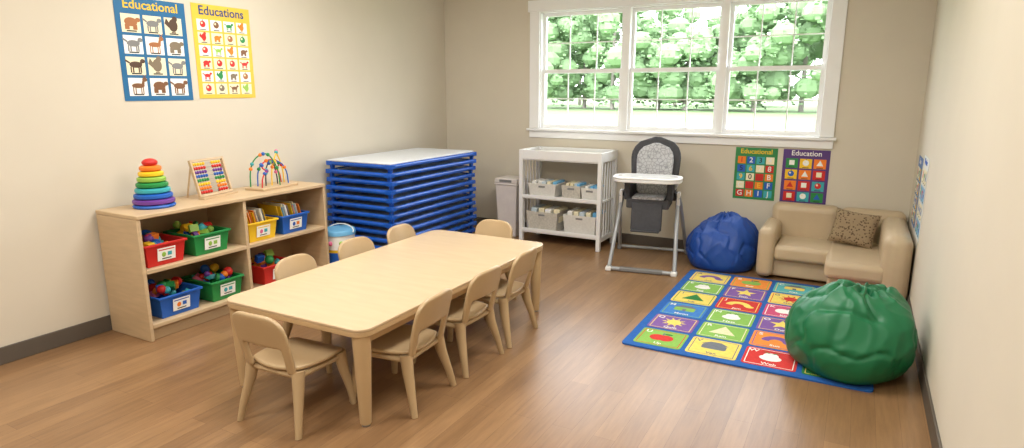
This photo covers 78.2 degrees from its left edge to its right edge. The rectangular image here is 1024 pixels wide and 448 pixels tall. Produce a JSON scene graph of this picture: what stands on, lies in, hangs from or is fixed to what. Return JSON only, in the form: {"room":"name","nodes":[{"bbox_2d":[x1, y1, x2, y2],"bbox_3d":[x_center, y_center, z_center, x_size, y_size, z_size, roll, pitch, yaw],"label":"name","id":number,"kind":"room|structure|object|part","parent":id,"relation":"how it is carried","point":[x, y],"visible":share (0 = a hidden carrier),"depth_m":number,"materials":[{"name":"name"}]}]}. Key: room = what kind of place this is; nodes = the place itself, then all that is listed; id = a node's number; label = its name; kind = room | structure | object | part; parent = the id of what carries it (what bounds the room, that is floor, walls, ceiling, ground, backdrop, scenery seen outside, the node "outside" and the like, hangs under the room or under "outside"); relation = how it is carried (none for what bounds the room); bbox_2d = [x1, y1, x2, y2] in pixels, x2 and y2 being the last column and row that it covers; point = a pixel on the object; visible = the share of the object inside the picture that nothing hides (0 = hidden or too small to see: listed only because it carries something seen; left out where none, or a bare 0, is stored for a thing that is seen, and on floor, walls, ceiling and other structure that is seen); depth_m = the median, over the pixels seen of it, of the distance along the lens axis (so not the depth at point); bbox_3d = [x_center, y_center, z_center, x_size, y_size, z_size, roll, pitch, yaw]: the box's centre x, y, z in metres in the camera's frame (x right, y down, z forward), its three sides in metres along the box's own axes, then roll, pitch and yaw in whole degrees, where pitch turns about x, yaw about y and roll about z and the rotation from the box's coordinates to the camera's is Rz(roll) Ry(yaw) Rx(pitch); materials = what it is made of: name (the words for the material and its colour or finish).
{"room":"children's room","nodes":[
{"label":"children's room","id":0,"kind":"room"},
{"bbox_2d":[0,0,446,346],"bbox_3d":[-2.626,-0.678,3.781,0.150,2.750,7.920,6,14,28],"label":"wall","id":1,"kind":"structure","parent":0,"point":[333,78],"depth_m":4.13,"materials":[{"name":"paint"}]},
{"bbox_2d":[0,315,111,364],"bbox_3d":[-2.555,0.626,4.019,0.012,0.100,7.620,6,14,28],"label":"baseboard","id":2,"kind":"structure","parent":1,"relation":"attached to","point":[35,345],"depth_m":3.73,"materials":[{"name":"plastic"}]},
{"bbox_2d":[112,0,193,100],"bbox_3d":[-2.318,-1.126,4.096,0.005,0.635,0.470,6,14,28],"label":"poster","id":3,"kind":"object","parent":1,"relation":"attached to","point":[152,40],"visible":1,"depth_m":4.08,"materials":[{"name":"paper"}]},
{"bbox_2d":[190,2,255,97],"bbox_3d":[-2.069,-1.233,4.539,0.005,0.640,0.470,6,14,28],"label":"poster","id":4,"kind":"object","parent":1,"relation":"attached to","point":[222,37],"visible":1,"depth_m":4.52,"materials":[{"name":"paper"}]},
{"bbox_2d":[0,225,931,447],"bbox_3d":[-0.590,0.948,2.990,4.790,0.100,7.920,6,14,28],"label":"floor","id":5,"kind":"structure","parent":0,"point":[570,380],"depth_m":3.16,"materials":[{"name":"brown wood"}]},
{"bbox_2d":[95,180,329,341],"bbox_3d":[-2.008,0.180,4.480,0.420,0.780,1.500,6,14,28],"label":"shelf","id":6,"kind":"object","parent":5,"relation":"on","point":[120,228],"visible":0.55,"depth_m":4.19,"materials":[{"name":"brown wood"}]},
{"bbox_3d":[-2.361,0.327,3.850,0.410,0.754,0.025,6,14,28],"label":"panel","id":7,"kind":"part","parent":6,"relation":"part of","materials":[{"name":"brown wood"}]},
{"bbox_2d":[132,158,175,209],"bbox_3d":[-2.252,-0.259,3.941,0.244,0.304,0.244,6,14,28],"label":"toy","id":8,"kind":"object","parent":6,"relation":"on","point":[152,192],"visible":1,"depth_m":3.88,"materials":[{"name":"paint"}]},
{"bbox_2d":[141,230,186,267],"bbox_3d":[-2.259,0.143,3.949,0.320,0.186,0.280,6,14,28],"label":"bin","id":9,"kind":"object","parent":6,"relation":"on","point":[159,248],"visible":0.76,"depth_m":3.89,"materials":[{"name":"paint"}]},
{"bbox_2d":[147,277,202,318],"bbox_3d":[-2.231,0.457,4.069,0.320,0.204,0.300,6,14,28],"label":"bin","id":10,"kind":"object","parent":6,"relation":"on","point":[168,297],"visible":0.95,"depth_m":4.01,"materials":[{"name":"paint"}]},
{"bbox_2d":[163,221,230,255],"bbox_3d":[-2.106,0.076,4.222,0.320,0.204,0.280,6,14,28],"label":"bin","id":11,"kind":"object","parent":6,"relation":"on","point":[202,238],"visible":0.96,"depth_m":4.14,"materials":[{"name":"paint"}]},
{"bbox_2d":[181,263,243,301],"bbox_3d":[-2.067,0.392,4.361,0.320,0.208,0.260,6,14,28],"label":"bin","id":12,"kind":"object","parent":6,"relation":"on","point":[218,284],"visible":0.98,"depth_m":4.30,"materials":[{"name":"paint"}]},
{"bbox_2d":[187,156,237,199],"bbox_3d":[-2.079,-0.324,4.346,0.161,0.261,0.320,4,13,17],"label":"abacus","id":13,"kind":"object","parent":6,"relation":"on","point":[191,163],"visible":1,"depth_m":4.31,"materials":[{"name":"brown wood"}]},
{"bbox_3d":[-2.183,0.131,4.567,0.010,0.680,1.450,6,14,28],"label":"panel","id":14,"kind":"part","parent":6,"relation":"part of","materials":[{"name":"brown wood"}]},
{"bbox_3d":[-2.008,0.141,4.472,0.398,0.025,1.450,6,14,28],"label":"shelf","id":15,"kind":"part","parent":6,"relation":"part of","materials":[{"name":"brown wood"}]},
{"bbox_3d":[-2.008,0.473,4.543,0.410,0.025,1.450,6,14,28],"label":"shelf","id":16,"kind":"part","parent":6,"relation":"part of","materials":[{"name":"brown wood"}]},
{"bbox_2d":[246,206,278,242],"bbox_3d":[-1.909,-0.008,4.572,0.320,0.222,0.270,6,14,28],"label":"bin","id":17,"kind":"object","parent":6,"relation":"on","point":[260,226],"visible":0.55,"depth_m":4.51,"materials":[{"name":"paint"}]},
{"bbox_2d":[248,216,278,242],"bbox_3d":[-1.909,0.032,4.580,0.320,0.141,0.270,6,14,28],"label":"tub","id":18,"kind":"object","parent":17,"relation":"in","point":[260,227],"depth_m":4.51,"materials":[{"name":"paint"}]},
{"bbox_2d":[251,249,285,284],"bbox_3d":[-1.857,0.310,4.738,0.320,0.212,0.290,6,14,28],"label":"bin","id":19,"kind":"object","parent":6,"relation":"on","point":[263,264],"visible":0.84,"depth_m":4.63,"materials":[{"name":"paint"}]},
{"bbox_2d":[245,149,297,190],"bbox_3d":[-1.807,-0.414,4.719,0.180,0.283,0.360,5,13,22],"label":"toy","id":20,"kind":"object","parent":6,"relation":"on","point":[279,184],"visible":1,"depth_m":4.69,"materials":[{"name":"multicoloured wood"}]},
{"bbox_2d":[258,200,309,234],"bbox_3d":[-1.766,-0.062,4.829,0.320,0.222,0.270,6,14,28],"label":"bin","id":21,"kind":"object","parent":6,"relation":"on","point":[291,218],"visible":0.81,"depth_m":4.74,"materials":[{"name":"paint"}]},
{"bbox_2d":[265,210,309,234],"bbox_3d":[-1.766,-0.023,4.838,0.320,0.141,0.270,6,14,28],"label":"tub","id":22,"kind":"object","parent":21,"relation":"in","point":[289,221],"depth_m":4.73,"materials":[{"name":"paint"}]},
{"bbox_3d":[-1.654,0.057,5.116,0.410,0.754,0.025,6,14,28],"label":"panel","id":23,"kind":"part","parent":6,"relation":"part of","materials":[{"name":"brown wood"}]},
{"bbox_2d":[232,311,356,439],"bbox_3d":[-1.023,0.623,2.929,0.389,0.568,0.434,6,13,26],"label":"chair","id":24,"kind":"object","parent":5,"relation":"on","point":[283,356],"visible":1,"depth_m":2.83,"materials":[{"name":"beige wood"}]},
{"bbox_3d":[-1.097,0.522,2.758,0.315,0.299,0.104,6,13,26],"label":"backrest","id":25,"kind":"part","parent":24,"relation":"part of","materials":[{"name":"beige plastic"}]},
{"bbox_3d":[-1.007,0.609,2.958,0.343,0.037,0.328,6,13,26],"label":"seat","id":26,"kind":"part","parent":24,"relation":"part of","materials":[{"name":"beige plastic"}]},
{"bbox_2d":[274,253,331,372],"bbox_3d":[-1.089,0.480,3.598,0.434,0.568,0.389,6,13,26],"label":"chair","id":27,"kind":"object","parent":5,"relation":"on","point":[295,264],"visible":0.25,"depth_m":3.58,"materials":[{"name":"beige wood"}]},
{"bbox_3d":[-1.237,0.333,3.642,0.104,0.299,0.315,6,13,26],"label":"backrest","id":28,"kind":"part","parent":27,"relation":"part of","materials":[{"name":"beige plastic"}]},
{"bbox_2d":[328,223,355,262],"bbox_3d":[-1.440,0.202,5.275,0.292,0.405,0.295,6,14,28],"label":"bucket","id":29,"kind":"object","parent":5,"relation":"on","point":[337,234],"visible":0.45,"depth_m":5.16,"materials":[{"name":"paint"}]},
{"bbox_3d":[-1.423,0.025,5.276,0.285,0.058,0.050,6,14,28],"label":"handle","id":30,"kind":"part","parent":29,"relation":"part of","materials":[{"name":"paint"}]},
{"bbox_2d":[338,236,374,259],"bbox_3d":[-0.855,0.391,4.017,0.434,0.568,0.389,7,14,31],"label":"chair","id":31,"kind":"object","parent":5,"relation":"on","point":[354,246],"visible":0.23,"depth_m":4.06,"materials":[{"name":"beige wood"}]},
{"bbox_2d":[227,230,542,426],"bbox_3d":[-0.608,0.486,3.764,0.920,0.480,1.840,6,14,28],"label":"table","id":32,"kind":"object","parent":5,"relation":"on","point":[364,297],"visible":0.86,"depth_m":3.32,"materials":[{"name":"laminate"}]},
{"bbox_2d":[325,148,476,248],"bbox_3d":[-0.982,-0.192,5.902,0.738,0.916,1.328,6,14,28],"label":"cot","id":33,"kind":"object","parent":5,"relation":"on","point":[425,189],"visible":0.77,"depth_m":5.50,"materials":[{"name":"blue plastic"}]},
{"bbox_2d":[349,288,456,418],"bbox_3d":[-0.528,0.584,3.114,0.434,0.568,0.389,5,13,24],"label":"chair","id":34,"kind":"object","parent":5,"relation":"on","point":[411,341],"visible":0.91,"depth_m":3.01,"materials":[{"name":"beige wood"}]},
{"bbox_3d":[-0.560,0.574,3.127,0.328,0.037,0.343,5,13,24],"label":"seat","id":35,"kind":"part","parent":34,"relation":"part of","materials":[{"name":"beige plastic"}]},
{"bbox_3d":[-0.378,0.466,3.018,0.104,0.299,0.315,5,13,24],"label":"backrest","id":36,"kind":"part","parent":34,"relation":"part of","materials":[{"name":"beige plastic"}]},
{"bbox_2d":[387,224,459,296],"bbox_3d":[-0.628,0.305,4.423,0.434,0.568,0.389,6,13,26],"label":"chair","id":37,"kind":"object","parent":5,"relation":"on","point":[396,233],"visible":0.25,"depth_m":4.45,"materials":[{"name":"beige wood"}]},
{"bbox_3d":[-0.775,0.157,4.468,0.104,0.299,0.315,6,13,26],"label":"backrest","id":38,"kind":"part","parent":37,"relation":"part of","materials":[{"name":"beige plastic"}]},
{"bbox_2d":[413,265,503,377],"bbox_3d":[-0.295,0.495,3.531,0.434,0.568,0.389,7,14,30],"label":"chair","id":39,"kind":"object","parent":5,"relation":"on","point":[463,312],"visible":0.79,"depth_m":3.41,"materials":[{"name":"beige wood"}]},
{"bbox_3d":[-0.325,0.484,3.547,0.328,0.037,0.343,7,14,29],"label":"seat","id":40,"kind":"part","parent":39,"relation":"part of","materials":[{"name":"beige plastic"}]},
{"bbox_3d":[-0.153,0.380,3.422,0.104,0.299,0.315,7,14,30],"label":"backrest","id":41,"kind":"part","parent":39,"relation":"part of","materials":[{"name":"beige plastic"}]},
{"bbox_2d":[475,219,516,298],"bbox_3d":[-0.215,0.284,4.521,0.389,0.568,0.434,6,14,28],"label":"chair","id":42,"kind":"object","parent":5,"relation":"on","point":[489,227],"visible":0.29,"depth_m":4.62,"materials":[{"name":"beige wood"}]},
{"bbox_3d":[-0.136,0.122,4.634,0.315,0.299,0.104,6,14,28],"label":"backrest","id":43,"kind":"part","parent":42,"relation":"part of","materials":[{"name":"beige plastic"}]},
{"bbox_2d":[455,247,537,347],"bbox_3d":[-0.078,0.412,3.919,0.434,0.568,0.389,6,14,27],"label":"chair","id":44,"kind":"object","parent":5,"relation":"on","point":[524,262],"visible":0.8,"depth_m":3.77,"materials":[{"name":"beige wood"}]},
{"bbox_3d":[-0.109,0.402,3.933,0.328,0.037,0.343,6,14,27],"label":"seat","id":45,"kind":"part","parent":44,"relation":"part of","materials":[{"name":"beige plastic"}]},
{"bbox_3d":[0.068,0.296,3.816,0.104,0.299,0.315,6,14,27],"label":"backrest","id":46,"kind":"part","parent":44,"relation":"part of","materials":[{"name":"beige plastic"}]},
{"bbox_2d":[494,175,528,236],"bbox_3d":[-0.004,-0.191,6.626,0.270,0.610,0.270,6,14,28],"label":"trash bin","id":47,"kind":"object","parent":5,"relation":"on","point":[507,186],"visible":0.78,"depth_m":6.51,"materials":[{"name":"plastic"}]},
{"bbox_2d":[519,146,617,251],"bbox_3d":[0.548,-0.271,6.236,0.860,0.930,0.430,6,14,28],"label":"table","id":48,"kind":"object","parent":5,"relation":"on","point":[538,153],"visible":0.87,"depth_m":6.09,"materials":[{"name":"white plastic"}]},
{"bbox_2d":[526,204,569,230],"bbox_3d":[0.365,-0.067,6.364,0.340,0.221,0.321,6,14,28],"label":"storage basket","id":49,"kind":"object","parent":48,"relation":"on","point":[541,216],"visible":0.92,"depth_m":6.25,"materials":[{"name":"fabric"}]},
{"bbox_2d":[528,178,567,196],"bbox_3d":[0.361,-0.368,6.313,0.299,0.150,0.301,6,14,28],"label":"storage basket","id":50,"kind":"object","parent":48,"relation":"on","point":[542,186],"visible":0.94,"depth_m":6.20,"materials":[{"name":"fabric"}]},
{"bbox_2d":[523,229,611,239],"bbox_3d":[0.548,0.067,6.308,0.830,0.018,0.410,6,14,28],"label":"shelf","id":51,"kind":"object","parent":48,"relation":"attached to","point":[608,233],"depth_m":6.11,"materials":[{"name":"white wood"}]},
{"bbox_2d":[523,193,612,204],"bbox_3d":[0.548,-0.266,6.237,0.830,0.018,0.410,6,14,28],"label":"shelf","id":52,"kind":"object","parent":48,"relation":"attached to","point":[598,202],"depth_m":6.04,"materials":[{"name":"white wood"}]},
{"bbox_2d":[561,181,589,198],"bbox_3d":[0.624,-0.334,6.151,0.200,0.150,0.261,6,14,28],"label":"storage basket","id":53,"kind":"object","parent":48,"relation":"on","point":[572,189],"visible":0.84,"depth_m":6.06,"materials":[{"name":"fabric"}]},
{"bbox_2d":[563,207,604,234],"bbox_3d":[0.716,-0.027,6.176,0.340,0.219,0.321,6,14,28],"label":"storage basket","id":54,"kind":"object","parent":48,"relation":"on","point":[577,220],"visible":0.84,"depth_m":6.06,"materials":[{"name":"fabric"}]},
{"bbox_2d":[581,184,605,199],"bbox_3d":[0.790,-0.309,6.063,0.170,0.138,0.261,6,14,28],"label":"storage basket","id":55,"kind":"object","parent":48,"relation":"on","point":[589,192],"visible":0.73,"depth_m":5.97,"materials":[{"name":"fabric"}]},
{"bbox_2d":[605,137,686,276],"bbox_3d":[1.204,-0.199,5.510,0.660,1.093,0.835,4,13,19],"label":"high chair","id":56,"kind":"object","parent":5,"relation":"on","point":[650,188],"visible":0.97,"depth_m":5.43,"materials":[{"name":"grey plastic"}]},
{"bbox_2d":[613,173,682,189],"bbox_3d":[1.161,-0.339,5.335,0.578,0.146,0.470,6,14,28],"label":"tray","id":57,"kind":"object","parent":56,"relation":"on","point":[632,181],"depth_m":5.29,"materials":[{"name":"white plastic"}]},
{"bbox_2d":[686,211,758,272],"bbox_3d":[1.828,0.124,5.472,0.617,0.476,0.601,6,14,28],"label":"bean bag","id":58,"kind":"object","parent":5,"relation":"on","point":[724,242],"visible":0.99,"depth_m":5.26,"materials":[{"name":"fabric"}]},
{"bbox_2d":[622,269,872,392],"bbox_3d":[1.673,0.619,4.266,1.330,0.012,1.810,6,14,28],"label":"rug","id":59,"kind":"object","parent":5,"relation":"on","point":[727,319],"visible":0.66,"depth_m":4.09,"materials":[{"name":"multicoloured carpet"}]},
{"bbox_2d":[785,279,917,384],"bbox_3d":[1.847,0.537,3.459,0.657,0.483,0.701,6,14,28],"label":"bean bag","id":60,"kind":"object","parent":59,"relation":"on","point":[842,330],"visible":1,"depth_m":3.23,"materials":[{"name":"fabric"}]},
{"bbox_2d":[756,201,913,298],"bbox_3d":[2.489,0.197,4.940,1.035,0.555,0.995,6,14,28],"label":"sofa","id":61,"kind":"object","parent":5,"relation":"on","point":[793,242],"visible":0.84,"depth_m":4.97,"materials":[{"name":"beige leather"}]},
{"bbox_3d":[2.170,0.178,5.304,0.130,0.400,0.600,6,14,28],"label":"arm","id":62,"kind":"part","parent":61,"relation":"part of","materials":[{"name":"beige leather"}]},
{"bbox_2d":[774,235,831,264],"bbox_3d":[2.401,0.207,5.146,0.440,0.120,0.500,6,14,28],"label":"seat cushion","id":63,"kind":"object","parent":61,"relation":"on","point":[790,249],"depth_m":5.00,"materials":[{"name":"beige leather"}]},
{"bbox_2d":[772,201,836,238],"bbox_3d":[2.495,0.051,5.384,0.520,0.455,0.175,6,14,28],"label":"backrest cushion","id":64,"kind":"object","parent":61,"relation":"on","point":[803,220],"depth_m":5.29,"materials":[{"name":"beige leather"}]},
{"bbox_2d":[824,241,882,283],"bbox_3d":[2.624,0.275,4.815,0.395,0.125,0.840,6,14,28],"label":"cushion","id":65,"kind":"object","parent":61,"relation":"on","point":[856,264],"depth_m":4.54,"materials":[{"name":"beige leather"}]},
{"bbox_2d":[827,207,881,248],"bbox_3d":[2.710,0.035,4.995,0.349,0.289,0.156,11,16,42],"label":"throw pillow","id":66,"kind":"object","parent":61,"relation":"on","point":[849,227],"visible":1,"depth_m":4.95,"materials":[{"name":"fabric"}]},
{"bbox_2d":[843,207,906,243],"bbox_3d":[2.927,0.103,5.153,0.475,0.450,0.175,6,14,28],"label":"backrest cushion","id":67,"kind":"object","parent":61,"relation":"on","point":[885,214],"depth_m":5.04,"materials":[{"name":"beige leather"}]},
{"bbox_3d":[2.829,0.258,4.679,0.180,0.505,0.850,6,14,28],"label":"backrest","id":68,"kind":"part","parent":61,"relation":"part of","materials":[{"name":"beige leather"}]},
{"bbox_2d":[444,0,937,239],"bbox_3d":[1.273,-1.157,6.027,4.490,2.750,0.150,6,14,28],"label":"wall","id":69,"kind":"structure","parent":0,"point":[888,43],"depth_m":5.79,"materials":[{"name":"paint"}]},
{"bbox_2d":[474,217,683,248],"bbox_3d":[1.234,0.154,6.234,4.460,0.100,0.012,6,14,28],"label":"baseboard","id":70,"kind":"structure","parent":69,"relation":"attached to","point":[653,241],"depth_m":6.18,"materials":[{"name":"plastic"}]},
{"bbox_2d":[526,0,847,148],"bbox_3d":[1.458,-1.440,5.834,2.880,1.355,0.200,6,14,28],"label":"window","id":71,"kind":"structure","parent":69,"relation":"in","point":[536,8],"depth_m":5.76,"materials":[{"name":"white paint"}]},
{"bbox_3d":[1.463,-1.435,5.845,2.600,1.130,0.061,6,14,28],"label":"sashes","id":72,"kind":"part","parent":71,"relation":"part of","materials":[{"name":"white wood"}]},
{"bbox_2d":[732,147,777,200],"bbox_3d":[2.157,-0.446,5.594,0.350,0.460,0.004,6,14,28],"label":"poster","id":73,"kind":"object","parent":69,"relation":"attached to","point":[755,168],"visible":1,"depth_m":5.59,"materials":[{"name":"paper"}]},
{"bbox_2d":[779,149,830,204],"bbox_3d":[2.510,-0.401,5.407,0.365,0.470,0.004,6,14,28],"label":"poster","id":74,"kind":"object","parent":69,"relation":"attached to","point":[804,178],"visible":1,"depth_m":5.40,"materials":[{"name":"paper"}]},
{"bbox_2d":[908,0,1023,447],"bbox_3d":[1.446,-0.214,1.605,0.150,2.750,7.920,6,14,28],"label":"wall","id":75,"kind":"structure","parent":0,"point":[966,284],"depth_m":2.43,"materials":[{"name":"paint"}]},
{"bbox_2d":[911,156,923,227],"bbox_3d":[2.984,-0.243,4.643,0.005,0.500,0.320,6,14,28],"label":"poster","id":76,"kind":"object","parent":75,"relation":"attached to","point":[920,165],"visible":1,"depth_m":4.61,"materials":[{"name":"paper"}]},
{"bbox_2d":[914,155,929,242],"bbox_3d":[2.778,-0.174,4.272,0.005,0.560,0.340,6,14,28],"label":"poster","id":77,"kind":"object","parent":75,"relation":"attached to","point":[926,160],"visible":1,"depth_m":4.24,"materials":[{"name":"paper"}]},
{"bbox_2d":[906,292,942,447],"bbox_3d":[1.375,1.073,1.919,0.012,0.100,7.620,6,14,28],"label":"baseboard","id":78,"kind":"structure","parent":75,"relation":"attached to","point":[935,439],"depth_m":2.99,"materials":[{"name":"plastic"}]},
{"label":"outside","id":79,"kind":"structure","parent":0,"visible":0},
{"bbox_2d":[547,96,817,130],"bbox_3d":[41.231,-13.924,74.200,300.000,0.100,159.000,6,14,28],"label":"lawn","id":80,"kind":"structure","parent":79,"point":[773,117],"depth_m":46.79,"materials":[{"name":"green plant"}]},
{"bbox_2d":[547,15,581,105],"bbox_3d":[2.450,-17.928,60.516,10.089,13.438,8.974,6,14,28],"label":"tree","id":81,"kind":"object","parent":80,"relation":"on","point":[555,51],"visible":0.26,"depth_m":59.16,"materials":[{"name":"green plant"}]},
{"bbox_2d":[547,15,619,104],"bbox_3d":[7.800,-21.810,75.133,10.614,14.938,13.346,6,14,28],"label":"tree","id":82,"kind":"object","parent":80,"relation":"on","point":[550,95],"visible":0.02,"depth_m":75.85,"materials":[{"name":"green plant"}]},
{"bbox_2d":[548,15,621,107],"bbox_3d":[6.907,-17.056,61.949,7.922,11.135,10.138,3,12,12],"label":"tree","id":83,"kind":"object","parent":80,"relation":"on","point":[584,62],"visible":0.52,"depth_m":59.60,"materials":[{"name":"green plant"}]},
{"bbox_2d":[561,11,659,108],"bbox_3d":[9.895,-16.750,57.508,8.743,12.388,10.387,-5,13,-22],"label":"tree","id":84,"kind":"object","parent":80,"relation":"on","point":[607,23],"visible":0.44,"depth_m":54.97,"materials":[{"name":"green plant"}]},
{"bbox_2d":[617,11,693,108],"bbox_3d":[13.368,-15.204,58.916,8.664,8.777,8.169,1,12,4],"label":"tree","id":85,"kind":"object","parent":80,"relation":"on","point":[675,23],"visible":0.27,"depth_m":56.98,"materials":[{"name":"green plant"}]},
{"bbox_2d":[643,17,718,109],"bbox_3d":[15.114,-14.167,55.990,8.096,7.968,7.565,-3,12,-13],"label":"tree","id":86,"kind":"object","parent":80,"relation":"on","point":[674,86],"visible":0.78,"depth_m":54.40,"materials":[{"name":"green plant"}]},
{"bbox_2d":[641,8,720,105],"bbox_3d":[19.953,-19.906,71.823,12.293,12.593,12.628,6,14,28],"label":"tree","id":87,"kind":"object","parent":80,"relation":"on","point":[697,15],"visible":0.09,"depth_m":72.03,"materials":[{"name":"green plant"}]},
{"bbox_2d":[681,16,767,108],"bbox_3d":[19.312,-14.404,56.659,9.216,8.153,8.185,6,14,28],"label":"tree","id":88,"kind":"object","parent":80,"relation":"on","point":[737,41],"visible":0.11,"depth_m":53.89,"materials":[{"name":"green plant"}]},
{"bbox_2d":[703,1,824,111],"bbox_3d":[20.754,-14.795,51.602,9.563,11.026,9.090,6,14,28],"label":"tree","id":89,"kind":"object","parent":80,"relation":"on","point":[774,52],"visible":0.67,"depth_m":49.82,"materials":[{"name":"green plant"}]},
{"bbox_2d":[717,8,818,105],"bbox_3d":[27.075,-18.192,68.927,12.758,10.448,13.948,6,14,28],"label":"tree","id":90,"kind":"object","parent":80,"relation":"on","point":[741,11],"visible":0.02,"depth_m":66.75,"materials":[{"name":"green plant"}]},
{"bbox_2d":[752,1,827,111],"bbox_3d":[24.415,-15.969,51.059,10.028,13.549,9.305,-5,13,-21],"label":"tree","id":91,"kind":"object","parent":80,"relation":"on","point":[804,88],"visible":0.2,"depth_m":50.52,"materials":[{"name":"green plant"}]},
{"bbox_2d":[795,1,826,92],"bbox_3d":[26.784,-14.782,46.989,10.006,12.924,8.625,11,16,41],"label":"tree","id":92,"kind":"object","parent":80,"relation":"on","point":[813,11],"visible":0.06,"depth_m":46.49,"materials":[{"name":"green plant"}]}
]}

